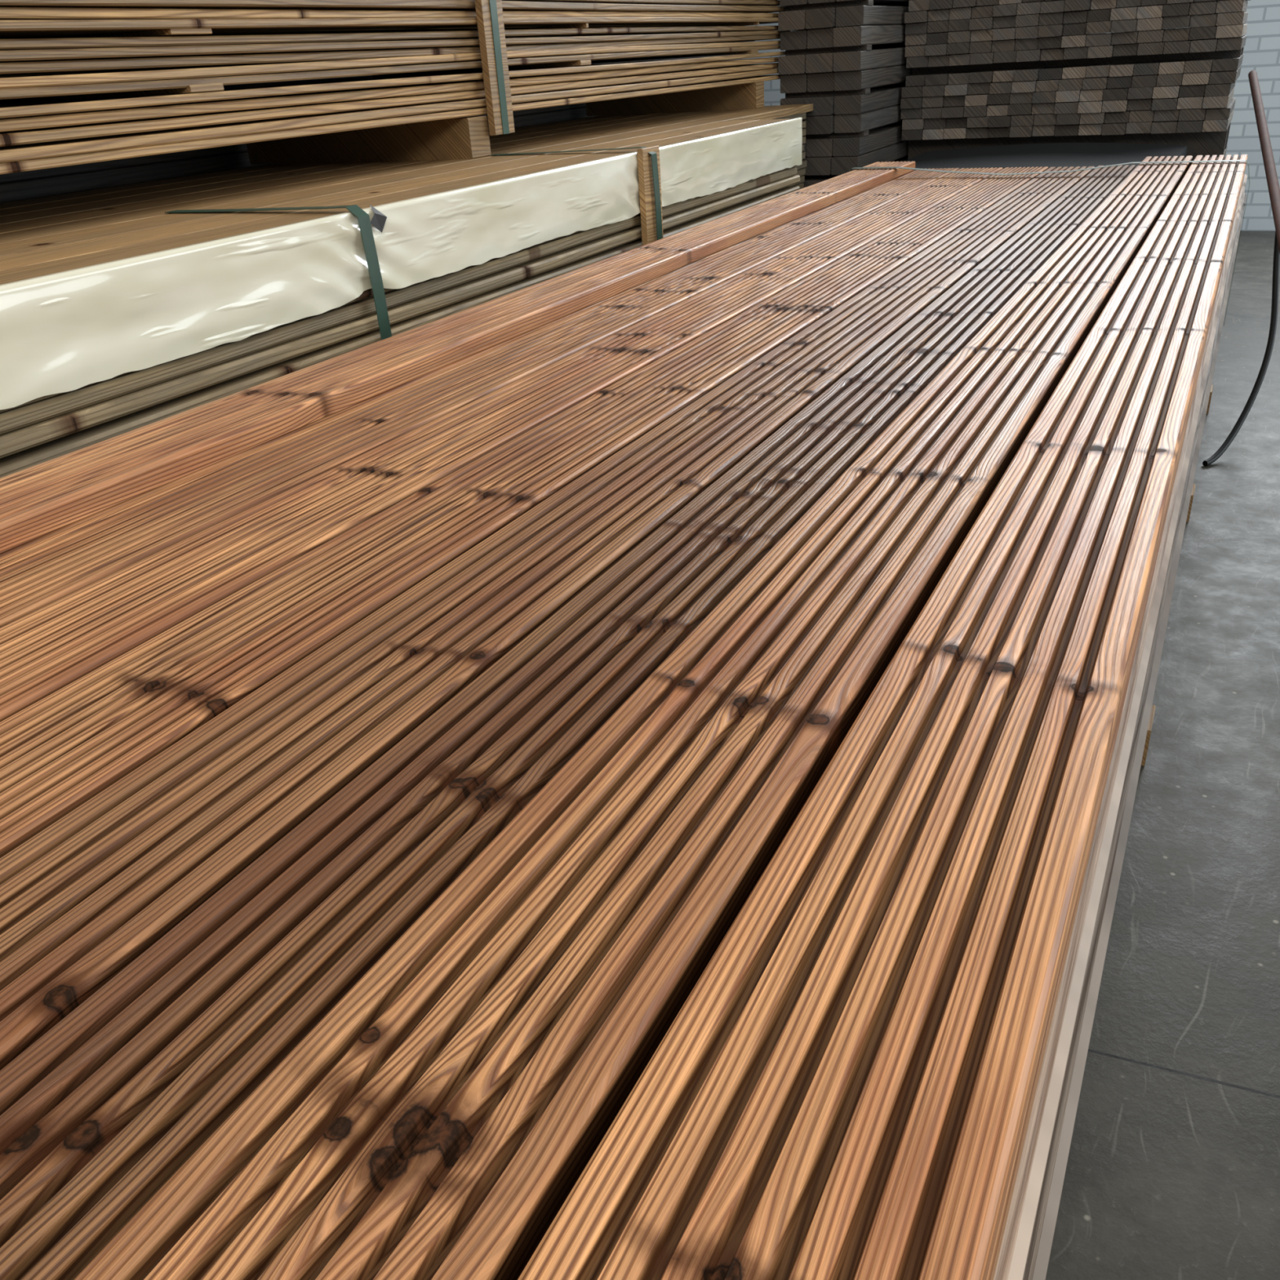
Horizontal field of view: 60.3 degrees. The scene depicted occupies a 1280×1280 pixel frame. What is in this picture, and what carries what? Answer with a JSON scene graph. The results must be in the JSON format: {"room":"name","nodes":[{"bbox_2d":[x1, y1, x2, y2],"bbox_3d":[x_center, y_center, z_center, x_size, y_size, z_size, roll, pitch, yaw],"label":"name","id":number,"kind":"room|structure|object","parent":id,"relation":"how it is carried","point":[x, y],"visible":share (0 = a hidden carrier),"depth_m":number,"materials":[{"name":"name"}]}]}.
{"room":"lumber yard","nodes":[
{"label":"lumber yard","id":0,"kind":"room"},
{"bbox_2d":[653,0,1279,231],"bbox_3d":[4.019,-4.675,5.449,11.000,5.000,0.200,10,31,25],"label":"wall","id":1,"kind":"structure","parent":0,"point":[1261,51],"depth_m":6.47,"materials":[{"name":"white paint"}]},
{"bbox_2d":[1045,231,1279,1279],"bbox_3d":[1.687,-0.028,2.352,11.000,0.050,11.200,10,31,25],"label":"floor","id":2,"kind":"structure","parent":0,"point":[1172,1172],"depth_m":1.57,"materials":[{"name":"concrete"}]},
{"bbox_2d":[0,59,653,203],"bbox_3d":[-1.753,-1.394,3.447,0.995,1.746,6.299,10,31,25],"label":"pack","id":3,"kind":"object","parent":2,"relation":"on","point":[42,183],"visible":0.06,"depth_m":3.11},
{"bbox_2d":[0,103,813,478],"bbox_3d":[-0.744,-0.690,2.846,1.234,0.945,5.557,10,31,25],"label":"pack","id":4,"kind":"object","parent":2,"relation":"on","point":[124,308],"visible":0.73,"depth_m":2.03,"materials":[{"name":"white plastic"}]},
{"bbox_2d":[0,0,786,174],"bbox_3d":[-0.982,-1.562,2.641,0.837,0.836,5.790,10,31,25],"label":"stack","id":5,"kind":"object","parent":4,"relation":"on","point":[161,68],"visible":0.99,"depth_m":2.58,"materials":[{"name":"brown wood"}]},
{"bbox_2d":[0,154,1249,1279],"bbox_3d":[0.294,-0.201,1.969,1.222,0.776,4.960,10,31,25],"label":"decking","id":6,"kind":"object","parent":2,"relation":"on","point":[625,766],"visible":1,"depth_m":0.71,"materials":[{"name":"brown wood"}]},
{"bbox_2d":[777,0,926,187],"bbox_3d":[1.079,-2.554,5.241,0.357,1.793,1.439,10,31,25],"label":"stack","id":7,"kind":"object","parent":2,"relation":"on","point":[846,59],"visible":0.38,"depth_m":4.68,"materials":[{"name":"brown wood"}]},
{"bbox_2d":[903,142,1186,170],"bbox_3d":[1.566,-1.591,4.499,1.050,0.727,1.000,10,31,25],"label":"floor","id":8,"kind":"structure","parent":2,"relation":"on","point":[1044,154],"depth_m":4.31,"materials":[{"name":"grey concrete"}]},
{"bbox_2d":[900,0,1248,163],"bbox_3d":[1.978,-2.437,5.107,1.371,1.605,0.740,10,31,25],"label":"stack of dark timber ends","id":9,"kind":"object","parent":2,"relation":"on","point":[975,82],"visible":0.48,"depth_m":4.76,"materials":[{"name":"brown wood"}]},
{"bbox_2d":[1248,70,1279,253],"bbox_3d":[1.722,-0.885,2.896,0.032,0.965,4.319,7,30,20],"label":"steel pole","id":10,"kind":"object","parent":2,"relation":"on","point":[1272,179],"visible":1,"depth_m":3.73,"materials":[{"name":"brown metal"}]},
{"bbox_2d":[1202,230,1279,466],"bbox_3d":[1.827,-0.895,3.263,0.088,0.619,0.608,15,33,32],"label":"cable","id":11,"kind":"object","parent":10,"relation":"hanging from","point":[1275,286],"visible":0.98,"depth_m":3.28,"materials":[{"name":"rubber"}]}
]}

